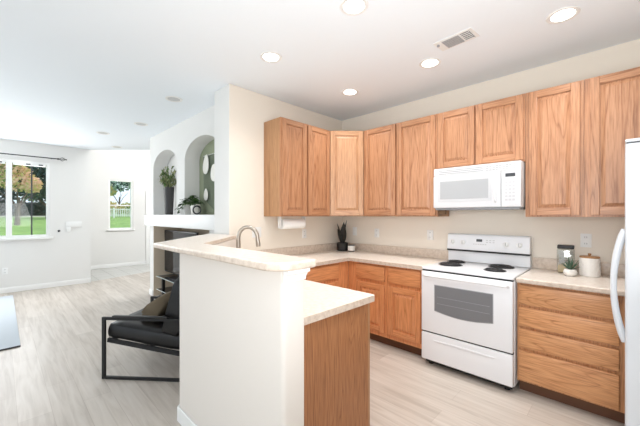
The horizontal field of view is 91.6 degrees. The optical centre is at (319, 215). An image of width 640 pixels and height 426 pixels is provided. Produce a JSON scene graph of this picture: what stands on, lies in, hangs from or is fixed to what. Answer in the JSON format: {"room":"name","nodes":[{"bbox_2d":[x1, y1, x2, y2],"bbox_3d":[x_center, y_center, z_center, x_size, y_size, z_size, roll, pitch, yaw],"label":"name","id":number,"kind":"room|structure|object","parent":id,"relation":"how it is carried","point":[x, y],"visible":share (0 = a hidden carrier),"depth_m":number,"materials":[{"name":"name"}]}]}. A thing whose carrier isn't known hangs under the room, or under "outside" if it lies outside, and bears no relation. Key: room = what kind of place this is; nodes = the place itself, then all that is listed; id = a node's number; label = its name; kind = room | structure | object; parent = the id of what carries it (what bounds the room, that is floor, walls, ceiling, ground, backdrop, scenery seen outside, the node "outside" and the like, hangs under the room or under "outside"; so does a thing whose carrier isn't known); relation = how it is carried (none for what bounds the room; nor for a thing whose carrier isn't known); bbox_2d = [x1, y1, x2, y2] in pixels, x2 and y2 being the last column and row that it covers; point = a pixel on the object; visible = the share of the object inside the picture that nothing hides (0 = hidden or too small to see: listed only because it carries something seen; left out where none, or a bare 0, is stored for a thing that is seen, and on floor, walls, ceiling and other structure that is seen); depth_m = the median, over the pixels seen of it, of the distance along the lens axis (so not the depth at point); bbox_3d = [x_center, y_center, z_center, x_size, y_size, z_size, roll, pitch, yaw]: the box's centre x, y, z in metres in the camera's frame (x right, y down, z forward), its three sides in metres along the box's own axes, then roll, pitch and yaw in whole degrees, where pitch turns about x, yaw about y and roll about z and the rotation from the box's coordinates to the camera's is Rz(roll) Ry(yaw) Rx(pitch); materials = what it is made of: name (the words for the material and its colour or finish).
{"room":"kitchen","nodes":[
{"label":"kitchen","id":0,"kind":"room"},
{"bbox_2d":[0,139,90,287],"bbox_3d":[-6.357,0.017,5.012,0.150,2.773,4.330,0,0,44],"label":"wall","id":1,"kind":"structure","parent":0,"point":[66,256],"depth_m":6.14,"materials":[{"name":"white paint"}]},
{"bbox_2d":[2,268,7,274],"bbox_3d":[-5.668,1.003,5.604,0.009,0.116,0.072,0,0,44],"label":"wall outlet","id":2,"kind":"object","parent":1,"relation":"attached to","point":[4,270],"visible":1,"depth_m":5.60,"materials":[{"name":"white plastic"}]},
{"bbox_2d":[0,159,52,240],"bbox_3d":[-6.133,-0.282,5.199,0.190,1.470,2.550,0,0,44],"label":"window","id":3,"kind":"structure","parent":1,"relation":"attached to","point":[9,236],"depth_m":5.78,"materials":[{"name":"white plastic"}]},
{"bbox_2d":[13,162,45,166],"bbox_3d":[-5.450,-0.950,5.846,0.053,0.039,0.450,0,0,44],"label":"window blind","id":4,"kind":"object","parent":1,"relation":"attached to","point":[14,163],"visible":1,"depth_m":5.82,"materials":[{"name":"white plastic"}]},
{"bbox_2d":[0,153,66,160],"bbox_3d":[-6.054,-1.097,5.122,0.126,0.067,2.950,0,0,44],"label":"curtain rod","id":5,"kind":"object","parent":1,"relation":"attached to","point":[0,153],"visible":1,"depth_m":5.80,"materials":[{"name":"black metal"}]},
{"bbox_2d":[0,278,90,293],"bbox_3d":[-6.298,1.353,4.955,0.015,0.100,4.330,0,0,44],"label":"baseboard","id":6,"kind":"structure","parent":1,"relation":"attached to","point":[85,280],"depth_m":5.97,"materials":[{"name":"white wood"}]},
{"bbox_2d":[66,222,81,231],"bbox_3d":[-4.979,0.231,6.302,0.020,0.205,0.260,0,0,44],"label":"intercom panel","id":7,"kind":"object","parent":1,"relation":"attached to","point":[69,225],"visible":1,"depth_m":6.27,"materials":[{"name":"white plastic"}]},
{"bbox_2d":[91,150,149,265],"bbox_3d":[-4.911,-0.897,9.142,0.150,4.600,3.900,0,0,44],"label":"wall","id":8,"kind":"structure","parent":0,"point":[123,246],"depth_m":8.44,"materials":[{"name":"white paint"}]},
{"bbox_2d":[91,261,145,269],"bbox_3d":[-5.554,1.353,8.365,0.015,0.100,1.590,0,0,44],"label":"baseboard","id":9,"kind":"structure","parent":8,"relation":"attached to","point":[137,262],"depth_m":8.43,"materials":[{"name":"white wood"}]},
{"bbox_2d":[107,179,134,230],"bbox_3d":[-5.455,-0.277,8.527,0.170,1.380,0.660,0,0,44],"label":"window","id":10,"kind":"structure","parent":8,"relation":"in","point":[131,182],"depth_m":8.64,"materials":[{"name":"white"}]},
{"bbox_2d":[146,191,149,263],"bbox_3d":[-4.958,0.353,8.964,0.029,2.100,0.100,0,0,44],"label":"trim","id":11,"kind":"structure","parent":8,"relation":"attached to","point":[147,192],"depth_m":8.96,"materials":[{"name":"white paint"}]},
{"bbox_2d":[150,105,213,295],"bbox_3d":[-1.816,0.017,4.786,2.765,2.773,0.610,0,0,44],"label":"wall","id":12,"kind":"structure","parent":0,"point":[180,146],"depth_m":4.64,"materials":[{"name":"white paint"}]},
{"bbox_2d":[159,166,176,214],"bbox_3d":[-2.561,-0.417,5.197,0.668,0.814,0.253,0,0,44],"label":"potted plant","id":13,"kind":"object","parent":12,"relation":"on","point":[167,181],"visible":1,"depth_m":5.14,"materials":[{"name":"grey"}]},
{"bbox_2d":[144,215,213,229],"bbox_3d":[-2.071,0.086,4.546,2.795,0.185,0.090,0,0,44],"label":"mantel shelf","id":14,"kind":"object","parent":12,"relation":"attached to","point":[205,222],"depth_m":4.33,"materials":[{"name":"white paint"}]},
{"bbox_2d":[154,226,208,295],"bbox_3d":[-1.982,0.793,4.863,2.078,1.218,0.486,0,0,44],"label":"trim","id":15,"kind":"structure","parent":12,"relation":"attached to","point":[159,232],"depth_m":5.48,"materials":[{"name":"beige paint"}]},
{"bbox_2d":[176,195,202,214],"bbox_3d":[-1.871,-0.149,4.484,0.512,0.279,0.266,0,0,35],"label":"ivy","id":16,"kind":"object","parent":12,"relation":"on","point":[193,202],"visible":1,"depth_m":4.40,"materials":[{"name":"green plant"}]},
{"bbox_2d":[192,205,200,214],"bbox_3d":[-1.709,-0.075,4.326,0.130,0.130,0.020,0,0,4],"label":"ring ornament","id":17,"kind":"object","parent":12,"relation":"on","point":[196,205],"visible":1,"depth_m":4.32,"materials":[{"name":"black"}]},
{"bbox_2d":[199,140,213,214],"bbox_3d":[-1.434,-0.532,4.301,1.070,1.070,0.007,0,0,44],"label":"trim","id":18,"kind":"structure","parent":12,"relation":"attached to","point":[206,209],"depth_m":4.54,"materials":[{"name":"green paint"}]},
{"bbox_2d":[203,153,213,208],"bbox_3d":[-1.444,-0.461,4.283,0.720,0.808,0.032,0,0,44],"label":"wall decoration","id":19,"kind":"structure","parent":12,"relation":"attached to","point":[208,193],"depth_m":4.38,"materials":[{"name":"white fabric"}]},
{"bbox_2d":[190,204,199,214],"bbox_3d":[-1.774,-0.085,4.431,0.136,0.150,0.136,0,0,44],"label":"pot","id":20,"kind":"object","parent":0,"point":[196,209],"depth_m":4.38,"materials":[{"name":"white ceramic"}]},
{"bbox_2d":[180,238,303,425],"bbox_3d":[-0.708,0.821,2.252,0.559,1.165,2.077,0,0,-22],"label":"wall","id":21,"kind":"structure","parent":0,"point":[242,328],"depth_m":1.58,"materials":[{"name":"beige paint"}]},
{"bbox_2d":[177,404,196,425],"bbox_3d":[-0.773,1.353,2.214,0.442,0.100,2.084,0,0,-23],"label":"baseboard","id":22,"kind":"structure","parent":21,"relation":"attached to","point":[183,418],"depth_m":2.05,"materials":[{"name":"white"}]},
{"bbox_2d":[154,233,315,271],"bbox_3d":[-0.817,0.218,2.303,0.748,0.036,2.378,0,0,-24],"label":"bar","id":23,"kind":"object","parent":21,"relation":"on","point":[202,246],"visible":0.91,"depth_m":1.63,"materials":[{"name":"stone"}]},
{"bbox_2d":[283,268,309,282],"bbox_3d":[-0.102,0.266,1.381,0.034,0.054,0.128,0,0,44],"label":"trim","id":24,"kind":"structure","parent":21,"relation":"attached to","point":[288,276],"depth_m":1.37,"materials":[{"name":"white paint"}]},
{"bbox_2d":[255,243,447,259],"bbox_3d":[0.293,0.438,3.379,1.544,0.100,1.672,0,0,44],"label":"backsplash","id":25,"kind":"structure","parent":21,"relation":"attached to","point":[419,252],"depth_m":3.87,"materials":[{"name":"stone"}]},
{"bbox_2d":[214,84,341,249],"bbox_3d":[-0.384,0.017,4.031,0.330,2.773,1.930,0,0,44],"label":"wall","id":26,"kind":"structure","parent":0,"point":[240,114],"depth_m":3.42,"materials":[{"name":"white paint"}]},
{"bbox_2d":[252,227,260,237],"bbox_3d":[-0.702,0.188,3.462,0.009,0.116,0.118,0,0,44],"label":"light switch","id":27,"kind":"object","parent":26,"relation":"attached to","point":[257,228],"visible":0.52,"depth_m":3.47,"materials":[{"name":"white plastic"}]},
{"bbox_2d":[264,117,329,216],"bbox_3d":[-0.254,-0.519,3.693,0.324,1.065,0.768,0,0,44],"label":"upper cabinet","id":28,"kind":"object","parent":26,"relation":"attached to","point":[296,154],"visible":1,"depth_m":3.48,"materials":[{"name":"brown wood"}]},
{"bbox_2d":[278,216,305,228],"bbox_3d":[-0.324,0.085,3.619,0.116,0.142,0.375,0,0,44],"label":"paper towel holder","id":29,"kind":"object","parent":28,"relation":"attached to","point":[282,223],"visible":0.91,"depth_m":3.56,"materials":[{"name":"white paper"}]},
{"bbox_2d":[302,229,305,237],"bbox_3d":[-0.200,0.233,3.975,0.009,0.116,0.072,0,0,44],"label":"wall outlet","id":30,"kind":"object","parent":26,"relation":"attached to","point":[303,230],"visible":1,"depth_m":3.97,"materials":[{"name":"white plastic"}]},
{"bbox_2d":[0,264,624,425],"bbox_3d":[-2.549,1.463,3.832,10.850,0.120,8.200,0,0,44],"label":"floor","id":31,"kind":"structure","parent":0,"point":[54,378],"depth_m":2.61,"materials":[{"name":"beige wood"}]},
{"bbox_2d":[0,295,20,350],"bbox_3d":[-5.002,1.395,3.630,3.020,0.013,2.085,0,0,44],"label":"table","id":32,"kind":"object","parent":31,"relation":"on","point":[9,334],"visible":1,"depth_m":3.93,"materials":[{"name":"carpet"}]},
{"bbox_2d":[102,277,179,381],"bbox_3d":[-1.436,0.958,2.987,0.823,0.890,0.716,0,0,4],"label":"armchair","id":33,"kind":"object","parent":31,"relation":"on","point":[164,331],"visible":0.45,"depth_m":2.67,"materials":[{"name":"black metal"}]},
{"bbox_2d":[108,308,179,349],"bbox_3d":[-1.498,1.052,2.993,0.659,0.224,0.616,0,0,4],"label":"seat cushion","id":34,"kind":"object","parent":33,"relation":"on","point":[158,333],"depth_m":2.69,"materials":[{"name":"black leather"}]},
{"bbox_2d":[142,291,170,321],"bbox_3d":[-1.544,0.898,3.045,0.287,0.312,0.406,0,0,3],"label":"throw pillow","id":35,"kind":"object","parent":33,"relation":"on","point":[158,307],"visible":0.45,"depth_m":2.87,"materials":[{"name":"brown fabric"}]},
{"bbox_2d":[161,277,179,335],"bbox_3d":[-1.218,0.802,2.973,0.267,0.577,0.617,0,0,4],"label":"cushion","id":36,"kind":"object","parent":33,"relation":"on","point":[173,307],"depth_m":2.67,"materials":[{"name":"black leather"}]},
{"bbox_2d":[157,274,177,294],"bbox_3d":[-2.177,1.220,5.004,1.356,0.366,0.402,0,0,44],"label":"media stand","id":37,"kind":"object","parent":31,"relation":"on","point":[163,289],"visible":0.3,"depth_m":5.27,"materials":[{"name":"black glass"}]},
{"bbox_2d":[159,286,171,292],"bbox_3d":[-2.172,1.262,5.004,1.350,0.008,0.396,0,0,44],"label":"shelf","id":38,"kind":"object","parent":37,"relation":"attached to","point":[166,289],"depth_m":5.27,"materials":[{"name":"clear glass"}]},
{"bbox_2d":[159,274,177,281],"bbox_3d":[-2.172,1.042,5.004,1.350,0.008,0.396,0,0,44],"label":"shelf","id":39,"kind":"object","parent":37,"relation":"attached to","point":[165,277],"depth_m":5.28,"materials":[{"name":"clear glass"}]},
{"bbox_2d":[165,230,198,279],"bbox_3d":[-2.284,0.647,5.069,1.280,0.780,0.200,0,0,44],"label":"television","id":40,"kind":"object","parent":37,"relation":"on","point":[172,259],"visible":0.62,"depth_m":5.18,"materials":[{"name":"black glass"}]},
{"bbox_2d":[304,261,347,288],"bbox_3d":[-0.127,0.966,3.612,0.618,0.874,0.728,0,0,44],"label":"base cabinet","id":41,"kind":"object","parent":31,"relation":"on","point":[334,274],"visible":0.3,"depth_m":3.44,"materials":[{"name":"brown wood"}]},
{"bbox_2d":[304,303,369,425],"bbox_3d":[-0.169,0.966,1.964,0.741,0.874,0.604,0,0,44],"label":"base cabinet","id":42,"kind":"object","parent":31,"relation":"on","point":[336,347],"visible":0.26,"depth_m":1.71,"materials":[{"name":"brown wood"}]},
{"bbox_2d":[348,261,422,355],"bbox_3d":[0.875,0.966,3.549,0.944,0.874,0.618,0,0,44],"label":"base cabinet","id":43,"kind":"object","parent":31,"relation":"on","point":[396,310],"visible":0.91,"depth_m":3.25,"materials":[{"name":"brown wood"}]},
{"bbox_2d":[422,233,531,389],"bbox_3d":[1.447,0.799,2.904,0.759,1.207,0.733,0,0,44],"label":"electric stove","id":44,"kind":"object","parent":31,"relation":"on","point":[469,308],"visible":0.99,"depth_m":2.70,"materials":[{"name":"white metal"}]},
{"bbox_2d":[422,260,529,279],"bbox_3d":[1.451,0.496,2.909,0.759,0.023,0.610,0,0,44],"label":"cooktop","id":45,"kind":"object","parent":44,"relation":"in","point":[459,268],"depth_m":2.82,"materials":[{"name":"white metal"}]},
{"bbox_2d":[517,283,624,423],"bbox_3d":[1.986,0.966,2.465,0.610,0.874,0.618,0,0,44],"label":"base cabinet","id":46,"kind":"object","parent":31,"relation":"on","point":[571,351],"visible":0.88,"depth_m":2.23,"materials":[{"name":"brown wood"}]},
{"bbox_2d":[610,138,639,425],"bbox_3d":[1.906,0.523,1.468,0.772,1.744,0.760,0,0,44],"label":"refrigerator","id":47,"kind":"object","parent":31,"relation":"on","point":[630,235],"visible":1,"depth_m":1.42,"materials":[{"name":"white metal"}]},
{"bbox_3d":[2.489,0.966,1.989,0.766,0.874,0.598,0,0,44],"label":"base cabinet","id":48,"kind":"object","parent":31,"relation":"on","visible":0},
{"bbox_2d":[516,257,624,295],"bbox_3d":[2.252,0.458,2.187,1.382,0.139,0.643,0,0,44],"label":"countertop","id":49,"kind":"structure","parent":48,"relation":"on","point":[544,272],"depth_m":2.41,"materials":[{"name":"stone"}]},
{"bbox_2d":[557,244,574,271],"bbox_3d":[2.085,0.370,2.642,0.116,0.236,0.100,0,0,41],"label":"glass jar","id":50,"kind":"object","parent":49,"relation":"on","point":[561,267],"visible":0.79,"depth_m":2.62,"materials":[{"name":"beige"}]},
{"bbox_2d":[561,257,578,275],"bbox_3d":[2.007,0.414,2.500,0.132,0.148,0.134,0,0,44],"label":"succulent","id":51,"kind":"object","parent":49,"relation":"on","point":[568,271],"visible":1,"depth_m":2.49,"materials":[{"name":"white ceramic"}]},
{"bbox_2d":[563,268,576,275],"bbox_3d":[2.018,0.461,2.512,0.092,0.055,0.092,0,0,44],"label":"pot","id":52,"kind":"object","parent":51,"relation":"on","point":[567,271],"depth_m":2.49,"materials":[{"name":"white ceramic"}]},
{"bbox_2d":[579,253,600,276],"bbox_3d":[2.172,0.397,2.509,0.134,0.183,0.134,0,0,44],"label":"ceramic canister","id":53,"kind":"object","parent":49,"relation":"on","point":[589,266],"visible":1,"depth_m":2.46,"materials":[{"name":"white ceramic"}]},
{"bbox_3d":[-0.625,0.966,2.785,1.056,0.874,1.141,0,0,44],"label":"base cabinet","id":54,"kind":"object","parent":31,"relation":"on","visible":0},
{"bbox_2d":[255,243,447,324],"bbox_3d":[0.115,0.458,2.993,1.830,0.139,2.475,0,0,44],"label":"countertop","id":55,"kind":"structure","parent":54,"relation":"on","point":[321,301],"depth_m":3.39,"materials":[{"name":"stone"}]},
{"bbox_2d":[236,225,260,248],"bbox_3d":[-0.640,0.287,2.724,0.224,0.402,0.131,0,0,-1],"label":"faucet","id":56,"kind":"object","parent":55,"relation":"on","point":[250,227],"visible":0.59,"depth_m":2.75,"materials":[{"name":"silver metal"}]},
{"bbox_2d":[337,220,347,250],"bbox_3d":[0.308,0.277,4.287,0.156,0.423,0.164,0,0,25],"label":"snake plant","id":57,"kind":"object","parent":55,"relation":"on","point":[342,245],"visible":0.99,"depth_m":4.24,"materials":[{"name":"black plant"}]},
{"bbox_2d":[348,244,354,251],"bbox_3d":[0.426,0.443,4.219,0.100,0.091,0.100,0,0,44],"label":"candle jar","id":58,"kind":"object","parent":55,"relation":"on","point":[351,248],"visible":1,"depth_m":4.18,"materials":[{"name":"white"}]},
{"bbox_2d":[0,0,639,149],"bbox_3d":[-2.411,-1.430,2.684,9.050,0.120,6.750,0,0,44],"label":"ceiling","id":59,"kind":"structure","parent":0,"point":[71,71],"depth_m":2.59,"materials":[{"name":"white paint"}]},
{"bbox_2d":[134,122,147,125],"bbox_3d":[-2.686,-1.367,4.671,0.190,0.006,0.190,0,0,44],"label":"recessed light","id":60,"kind":"object","parent":59,"relation":"in","point":[135,123],"visible":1,"depth_m":4.68,"materials":[{"name":"white"}]},
{"bbox_2d":[165,96,182,101],"bbox_3d":[-1.720,-1.367,3.667,0.190,0.006,0.190,0,0,44],"label":"recessed light","id":61,"kind":"object","parent":59,"relation":"in","point":[169,98],"visible":1,"depth_m":3.67,"materials":[{"name":"white"}]},
{"bbox_2d":[260,51,281,62],"bbox_3d":[-0.424,-1.367,2.695,0.190,0.006,0.190,0,0,44],"label":"recessed light","id":62,"kind":"object","parent":59,"relation":"in","point":[269,56],"visible":1,"depth_m":2.69,"materials":[{"name":"white"}]},
{"bbox_2d":[341,89,358,95],"bbox_3d":[0.333,-1.367,3.459,0.190,0.006,0.190,0,0,44],"label":"recessed light","id":63,"kind":"object","parent":59,"relation":"in","point":[348,92],"visible":1,"depth_m":3.46,"materials":[{"name":"white"}]},
{"bbox_2d":[339,0,368,15],"bbox_3d":[0.222,-1.367,2.039,0.190,0.006,0.190,0,0,44],"label":"recessed light","id":64,"kind":"object","parent":59,"relation":"in","point":[347,7],"visible":1,"depth_m":2.04,"materials":[{"name":"white"}]},
{"bbox_2d":[419,58,440,67],"bbox_3d":[0.989,-1.367,2.800,0.190,0.006,0.190,0,0,44],"label":"recessed light","id":65,"kind":"object","parent":59,"relation":"in","point":[430,62],"visible":1,"depth_m":2.80,"materials":[{"name":"white"}]},
{"bbox_2d":[433,27,479,50],"bbox_3d":[1.059,-1.360,2.427,0.160,0.020,0.295,0,0,-42],"label":"ceiling vent","id":66,"kind":"object","parent":59,"relation":"in","point":[468,34],"visible":1,"depth_m":2.41,"materials":[{"name":"white plastic"}]},
{"bbox_2d":[546,6,580,23],"bbox_3d":[1.661,-1.367,2.130,0.190,0.006,0.190,0,0,44],"label":"recessed light","id":67,"kind":"object","parent":59,"relation":"in","point":[564,14],"visible":1,"depth_m":2.12,"materials":[{"name":"white"}]},
{"bbox_2d":[342,39,639,269],"bbox_3d":[1.744,0.017,3.219,3.850,2.773,0.120,0,0,44],"label":"wall","id":68,"kind":"structure","parent":0,"point":[546,233],"depth_m":3.04,"materials":[{"name":"beige paint"}]},
{"bbox_2d":[329,131,363,215],"bbox_3d":[0.330,-0.519,4.084,0.613,1.065,0.613,0,0,44],"label":"upper cabinet","id":69,"kind":"object","parent":68,"relation":"attached to","point":[346,147],"visible":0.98,"depth_m":3.85,"materials":[{"name":"brown wood"}]},
{"bbox_2d":[353,227,356,234],"bbox_3d":[0.486,0.223,4.356,0.072,0.116,0.009,0,0,44],"label":"light switch","id":70,"kind":"object","parent":68,"relation":"attached to","point":[354,228],"visible":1,"depth_m":4.35,"materials":[{"name":"white plastic"}]},
{"bbox_2d":[374,229,378,236],"bbox_3d":[0.747,0.233,4.101,0.072,0.116,0.009,0,0,44],"label":"wall outlet","id":71,"kind":"object","parent":68,"relation":"attached to","point":[376,231],"visible":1,"depth_m":4.10,"materials":[{"name":"white plastic"}]},
{"bbox_2d":[364,114,448,216],"bbox_3d":[0.982,-0.519,3.650,0.932,1.065,0.324,0,0,44],"label":"upper cabinet","id":72,"kind":"object","parent":68,"relation":"attached to","point":[401,159],"visible":0.98,"depth_m":3.50,"materials":[{"name":"brown wood"}]},
{"bbox_2d":[427,230,432,239],"bbox_3d":[1.270,0.228,3.592,0.072,0.116,0.009,0,0,44],"label":"wall outlet","id":73,"kind":"object","parent":68,"relation":"attached to","point":[429,232],"visible":1,"depth_m":3.59,"materials":[{"name":"white plastic"}]},
{"bbox_2d":[438,93,524,168],"bbox_3d":[1.592,-0.758,3.055,0.770,0.587,0.324,0,0,44],"label":"upper cabinet","id":74,"kind":"object","parent":68,"relation":"attached to","point":[490,132],"visible":0.96,"depth_m":2.90,"materials":[{"name":"brown wood"}]},
{"bbox_2d":[434,160,524,209],"bbox_3d":[1.545,-0.258,3.009,0.755,0.410,0.451,0,0,44],"label":"microwave oven","id":75,"kind":"object","parent":74,"relation":"attached to","point":[493,186],"visible":0.98,"depth_m":2.82,"materials":[{"name":"white"}]},
{"bbox_2d":[525,80,583,216],"bbox_3d":[2.007,-0.519,2.650,0.385,1.065,0.324,0,0,44],"label":"upper cabinet","id":76,"kind":"object","parent":68,"relation":"attached to","point":[554,116],"visible":0.97,"depth_m":2.52,"materials":[{"name":"brown wood"}]},
{"bbox_2d":[532,257,624,276],"bbox_3d":[2.470,0.438,2.410,1.382,0.100,0.019,0,0,44],"label":"backsplash","id":77,"kind":"structure","parent":68,"relation":"attached to","point":[540,263],"depth_m":2.75,"materials":[{"name":"stone"}]},
{"bbox_2d":[580,233,591,247],"bbox_3d":[2.250,0.213,2.635,0.072,0.116,0.009,0,0,44],"label":"wall outlet","id":78,"kind":"object","parent":68,"relation":"attached to","point":[585,239],"visible":1,"depth_m":2.63,"materials":[{"name":"white plastic"}]},
{"bbox_2d":[584,67,639,216],"bbox_3d":[2.474,-0.519,2.195,0.915,1.065,0.324,0,0,44],"label":"upper cabinet","id":79,"kind":"object","parent":68,"relation":"attached to","point":[612,100],"visible":0.93,"depth_m":2.30,"materials":[{"name":"brown wood"}]},
{"label":"outside","id":80,"kind":"structure","parent":0,"visible":0},
{"bbox_2d":[0,211,129,235],"bbox_3d":[-34.455,0.550,38.466,82.800,3.707,120.000,0,0,44],"label":"ground","id":81,"kind":"structure","parent":80,"point":[39,223],"depth_m":28.02,"materials":[{"name":"green plant"}]},
{"bbox_2d":[0,162,42,224],"bbox_3d":[-25.821,-2.296,26.436,3.656,6.331,2.637,0,0,-22],"label":"tree","id":82,"kind":"object","parent":81,"relation":"on","point":[17,170],"visible":0.59,"depth_m":26.34,"materials":[{"name":"beige plant"}]},
{"bbox_2d":[0,216,44,216],"bbox_3d":[-39.052,0.196,35.546,0.500,0.260,17.400,0,0,44],"label":"curb","id":83,"kind":"object","parent":81,"relation":"on","point":[0,216],"depth_m":38.29,"materials":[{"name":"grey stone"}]},
{"bbox_2d":[0,200,45,215],"bbox_3d":[-39.618,-0.634,37.358,2.017,2.583,12.857,0,0,44],"label":"hedge","id":84,"kind":"object","parent":81,"relation":"on","point":[39,209],"visible":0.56,"depth_m":39.31,"materials":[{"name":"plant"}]},
{"bbox_2d":[0,166,45,201],"bbox_3d":[-44.044,-4.609,42.099,4.461,9.140,12.883,0,0,44],"label":"tree","id":85,"kind":"object","parent":81,"relation":"on","point":[2,189],"visible":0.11,"depth_m":43.38,"materials":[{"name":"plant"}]},
{"bbox_2d":[23,166,45,218],"bbox_3d":[-31.270,-3.906,36.622,4.573,8.728,5.573,0,0,44],"label":"tree","id":86,"kind":"object","parent":81,"relation":"on","point":[40,173],"visible":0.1,"depth_m":35.18,"materials":[{"name":"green plant"}]},
{"bbox_2d":[110,181,129,214],"bbox_3d":[-33.742,-4.112,52.651,4.074,8.119,7.203,0,0,44],"label":"tree","id":87,"kind":"object","parent":81,"relation":"on","point":[113,189],"visible":0.34,"depth_m":52.06,"materials":[{"name":"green plant"}]},
{"bbox_2d":[110,201,129,214],"bbox_3d":[-29.224,-1.068,47.211,2.059,2.223,7.654,0,0,44],"label":"hedge","id":88,"kind":"object","parent":81,"relation":"on","point":[111,202],"visible":0.23,"depth_m":46.40,"materials":[{"name":"beige plant"}]},
{"bbox_2d":[110,208,129,217],"bbox_3d":[-26.867,-0.311,42.518,0.160,1.420,6.800,0,0,44],"label":"fence","id":89,"kind":"object","parent":81,"relation":"on","point":[113,209],"visible":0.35,"depth_m":42.24,"materials":[{"name":"white wood"}]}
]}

